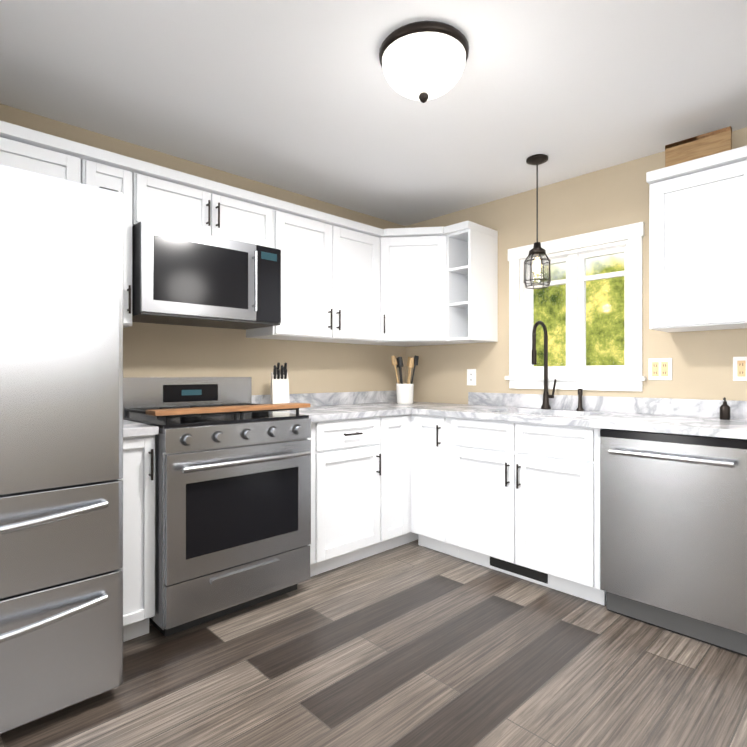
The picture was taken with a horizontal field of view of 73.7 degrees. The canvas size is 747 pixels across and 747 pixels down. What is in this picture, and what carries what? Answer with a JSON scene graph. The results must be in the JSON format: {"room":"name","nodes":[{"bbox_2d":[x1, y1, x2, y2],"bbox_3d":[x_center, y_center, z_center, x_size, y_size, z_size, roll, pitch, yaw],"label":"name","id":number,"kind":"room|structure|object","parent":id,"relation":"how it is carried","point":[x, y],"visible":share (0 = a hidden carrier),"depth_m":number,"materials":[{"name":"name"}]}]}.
{"room":"kitchen","nodes":[
{"label":"kitchen","id":0,"kind":"room"},
{"bbox_2d":[0,104,405,394],"bbox_3d":[-1.807,-0.040,2.251,5.900,2.370,0.150,0,0,-44],"label":"wall","id":1,"kind":"structure","parent":0,"point":[157,350],"depth_m":3.07,"materials":[{"name":"beige paint"}]},
{"bbox_2d":[0,121,87,184],"bbox_3d":[-1.724,-0.844,1.997,0.909,0.318,0.328,0,0,-44],"label":"upper cabinet","id":2,"kind":"object","parent":1,"relation":"attached to","point":[23,148],"depth_m":2.09,"materials":[{"name":"white paint"}]},
{"bbox_2d":[88,146,139,327],"bbox_3d":[-1.316,-0.613,2.388,0.211,0.778,0.328,0,0,-44],"label":"upper cabinet","id":3,"kind":"object","parent":1,"relation":"attached to","point":[107,169],"depth_m":2.31,"materials":[{"name":"white paint"}]},
{"bbox_2d":[140,160,223,237],"bbox_3d":[-1.081,-0.856,2.613,0.429,0.292,0.328,0,0,-44],"label":"upper cabinet","id":4,"kind":"object","parent":1,"relation":"attached to","point":[172,198],"depth_m":2.50,"materials":[{"name":"white paint"}]},
{"bbox_2d":[132,222,280,329],"bbox_3d":[-0.921,-0.489,2.685,0.754,0.430,0.447,0,0,-44],"label":"microwave","id":5,"kind":"object","parent":4,"relation":"attached to","point":[184,277],"visible":0.98,"depth_m":2.51,"materials":[{"name":"grey metal"}]},
{"bbox_2d":[224,184,275,248],"bbox_3d":[-0.842,-0.856,2.842,0.429,0.292,0.328,0,0,-44],"label":"upper cabinet","id":6,"kind":"object","parent":1,"relation":"attached to","point":[249,217],"depth_m":2.77,"materials":[{"name":"white paint"}]},
{"bbox_2d":[246,199,323,341],"bbox_3d":[-0.505,-0.612,3.165,0.495,0.778,0.328,0,0,-44],"label":"upper cabinet","id":7,"kind":"object","parent":1,"relation":"attached to","point":[299,229],"depth_m":3.02,"materials":[{"name":"white paint"}]},
{"bbox_2d":[252,390,396,405],"bbox_3d":[-0.267,0.182,3.608,1.454,0.090,0.018,0,0,-44],"label":"backsplash","id":8,"kind":"structure","parent":1,"relation":"attached to","point":[340,398],"depth_m":3.59,"materials":[{"name":"white stone"}]},
{"bbox_2d":[320,213,383,344],"bbox_3d":[-0.207,-0.612,3.418,0.542,0.778,0.375,0,0,-44],"label":"upper cabinet","id":9,"kind":"object","parent":1,"relation":"attached to","point":[343,280],"depth_m":3.30,"materials":[{"name":"white paint"}]},
{"bbox_2d":[380,227,466,346],"bbox_3d":[0.256,-0.612,3.651,0.680,0.778,0.680,0,0,-44],"label":"upper cabinet","id":10,"kind":"object","parent":1,"relation":"attached to","point":[413,306],"depth_m":3.45,"materials":[{"name":"white paint"}]},
{"bbox_2d":[0,540,746,746],"bbox_3d":[0.182,1.173,0.173,5.900,0.060,5.900,0,0,-44],"label":"floor","id":11,"kind":"structure","parent":0,"point":[412,644],"depth_m":1.88,"materials":[{"name":"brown wood"}]},
{"bbox_2d":[0,164,122,733],"bbox_3d":[-1.476,0.249,1.734,0.897,1.792,0.954,0,0,-44],"label":"refrigerator","id":12,"kind":"object","parent":11,"relation":"on","point":[61,443],"visible":1,"depth_m":1.62,"materials":[{"name":"grey metal"}]},
{"bbox_2d":[121,420,158,641],"bbox_3d":[-1.205,0.640,2.268,0.215,1.010,0.654,0,0,-44],"label":"base cabinet","id":13,"kind":"object","parent":11,"relation":"on","point":[138,478],"visible":0.48,"depth_m":2.09,"materials":[{"name":"white paint"}]},
{"bbox_2d":[123,377,310,636],"bbox_3d":[-0.814,0.583,2.553,0.799,1.125,0.727,0,0,-44],"label":"range","id":14,"kind":"object","parent":11,"relation":"on","point":[232,497],"visible":0.96,"depth_m":2.32,"materials":[{"name":"silver metal"}]},
{"bbox_2d":[308,418,391,576],"bbox_3d":[-0.351,0.704,3.111,0.645,0.885,0.618,0,0,-44],"label":"base cabinet","id":15,"kind":"object","parent":11,"relation":"on","point":[360,475],"depth_m":2.91,"materials":[{"name":"white paint"}]},
{"bbox_2d":[273,402,467,421],"bbox_3d":[-0.046,0.245,3.391,1.474,0.035,0.638,0,0,-44],"label":"countertop","id":16,"kind":"structure","parent":15,"relation":"on","point":[354,409],"depth_m":3.14,"materials":[{"name":"white stone"}]},
{"bbox_2d":[270,362,288,410],"bbox_3d":[-0.582,0.079,3.093,0.100,0.293,0.190,0,0,-16],"label":"knife block","id":17,"kind":"object","parent":16,"relation":"on","point":[279,388],"visible":0.98,"depth_m":3.04,"materials":[{"name":"white wood"}]},
{"bbox_2d":[391,356,418,403],"bbox_3d":[0.236,0.045,3.731,0.199,0.362,0.204,0,0,-44],"label":"utensil crock","id":18,"kind":"object","parent":16,"relation":"on","point":[405,393],"visible":1,"depth_m":3.68,"materials":[{"name":"white ceramic"}]},
{"bbox_2d":[392,414,411,547],"bbox_3d":[-0.100,0.704,3.352,0.320,0.885,0.618,0,0,-44],"label":"base cabinet","id":19,"kind":"object","parent":11,"relation":"on","point":[401,423],"depth_m":3.20,"materials":[{"name":"white paint"}]},
{"bbox_2d":[412,533,417,540],"bbox_3d":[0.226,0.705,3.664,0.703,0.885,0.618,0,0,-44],"label":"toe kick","id":20,"kind":"object","parent":11,"relation":"on","point":[414,536],"depth_m":3.41,"materials":[{"name":"white paint"}]},
{"bbox_2d":[411,416,442,552],"bbox_3d":[0.567,0.704,3.370,0.618,0.885,0.316,0,0,-44],"label":"base cabinet","id":21,"kind":"object","parent":11,"relation":"on","point":[426,431],"depth_m":3.18,"materials":[{"name":"white paint"}]},
{"bbox_2d":[443,416,610,605],"bbox_3d":[0.992,0.704,2.927,0.618,0.885,0.911,0,0,-44],"label":"base cabinet","id":22,"kind":"object","parent":11,"relation":"on","point":[508,483],"depth_m":2.67,"materials":[{"name":"white paint"}]},
{"bbox_2d":[411,404,746,439],"bbox_3d":[1.311,0.243,2.579,0.638,0.035,2.408,0,0,-44],"label":"countertop","id":23,"kind":"structure","parent":22,"relation":"on","point":[715,426],"depth_m":2.51,"materials":[{"name":"white stone"}]},
{"bbox_2d":[535,412,574,415],"bbox_3d":[0.994,0.355,2.919,0.434,0.212,0.584,0,0,-44],"label":"sink","id":24,"kind":"object","parent":23,"relation":"in","point":[536,413],"depth_m":3.07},
{"bbox_2d":[532,321,583,410],"bbox_3d":[1.122,-0.052,3.049,0.195,0.556,0.272,0,0,-44],"label":"faucet","id":25,"kind":"object","parent":23,"relation":"on","point":[546,397],"visible":1,"depth_m":3.14,"materials":[{"name":"brown metal"}]},
{"bbox_2d":[720,397,729,419],"bbox_3d":[1.720,0.171,2.438,0.051,0.108,0.044,0,0,-44],"label":"soap bottle","id":26,"kind":"object","parent":23,"relation":"on","point":[724,411],"visible":1,"depth_m":2.43,"materials":[{"name":"brown metal"}]},
{"bbox_2d":[600,429,746,656],"bbox_3d":[1.483,0.705,2.349,0.651,0.881,0.594,0,0,-44],"label":"dishwasher","id":27,"kind":"object","parent":11,"relation":"on","point":[673,533],"visible":0.88,"depth_m":2.14,"materials":[{"name":"grey metal"}]},
{"bbox_2d":[0,0,746,225],"bbox_3d":[0.182,-1.267,0.176,5.900,0.080,5.900,0,0,-44],"label":"ceiling","id":28,"kind":"structure","parent":0,"point":[303,97],"depth_m":2.13,"materials":[{"name":"white paint"}]},
{"bbox_2d":[379,21,468,102],"bbox_3d":[0.190,-1.124,1.888,0.340,0.200,0.340,0,0,-44],"label":"ceiling light fixture","id":29,"kind":"object","parent":28,"relation":"attached to","point":[423,61],"visible":1,"depth_m":1.79,"materials":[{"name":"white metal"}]},
{"bbox_2d":[523,154,550,288],"bbox_3d":[0.931,-0.857,2.834,0.153,0.732,0.154,0,0,-44],"label":"pendant lamp","id":30,"kind":"object","parent":28,"relation":"hanging from","point":[537,251],"visible":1,"depth_m":2.82,"materials":[{"name":"brown metal"}]},
{"bbox_2d":[406,127,746,403],"bbox_3d":[2.309,-0.040,2.110,0.150,2.370,5.750,0,0,-44],"label":"wall","id":31,"kind":"structure","parent":0,"point":[618,196],"depth_m":3.08,"materials":[{"name":"beige paint"}]},
{"bbox_2d":[467,369,475,384],"bbox_3d":[0.718,0.027,3.653,0.010,0.120,0.075,0,0,-44],"label":"electrical outlet","id":32,"kind":"object","parent":31,"relation":"attached to","point":[471,376],"visible":1,"depth_m":3.65,"materials":[{"name":"white plastic"}]},
{"bbox_2d":[505,222,646,390],"bbox_3d":[1.272,-0.376,3.160,0.194,0.955,0.880,0,0,-44],"label":"window","id":33,"kind":"structure","parent":31,"relation":"in","point":[575,373],"depth_m":3.13,"materials":[{"name":"white wood"}]},
{"bbox_2d":[468,392,746,419],"bbox_3d":[1.535,0.181,2.794,0.018,0.090,2.408,0,0,-44],"label":"backsplash","id":34,"kind":"structure","parent":31,"relation":"attached to","point":[665,406],"depth_m":2.88,"materials":[{"name":"white stone"}]},
{"bbox_2d":[649,358,671,379],"bbox_3d":[1.583,-0.024,2.751,0.010,0.120,0.115,0,0,-44],"label":"electrical outlet","id":35,"kind":"object","parent":31,"relation":"attached to","point":[660,368],"visible":1,"depth_m":2.75,"materials":[{"name":"white plastic"}]},
{"bbox_2d":[646,146,746,331],"bbox_3d":[1.810,-0.613,2.284,0.328,0.778,0.910,0,0,-44],"label":"upper cabinet","id":36,"kind":"object","parent":31,"relation":"attached to","point":[698,244],"depth_m":2.35,"materials":[{"name":"white paint"}]},
{"bbox_2d":[665,126,731,166],"bbox_3d":[1.606,-1.088,2.470,0.030,0.170,0.280,0,0,-44],"label":"decorative sign","id":37,"kind":"object","parent":36,"relation":"on","point":[704,145],"visible":0.6,"depth_m":2.45,"materials":[{"name":"brown wood"}]},
{"bbox_2d":[733,357,746,380],"bbox_3d":[1.853,-0.024,2.469,0.010,0.120,0.115,0,0,-44],"label":"electrical outlet","id":38,"kind":"object","parent":31,"relation":"attached to","point":[739,368],"visible":1,"depth_m":2.49,"materials":[{"name":"white plastic"}]},
{"label":"outside","id":39,"kind":"structure","parent":0,"visible":0},
{"bbox_2d":[534,253,624,365],"bbox_3d":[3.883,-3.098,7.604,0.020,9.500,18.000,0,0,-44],"label":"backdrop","id":40,"kind":"structure","parent":39,"point":[598,322],"depth_m":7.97,"materials":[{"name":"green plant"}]}
]}

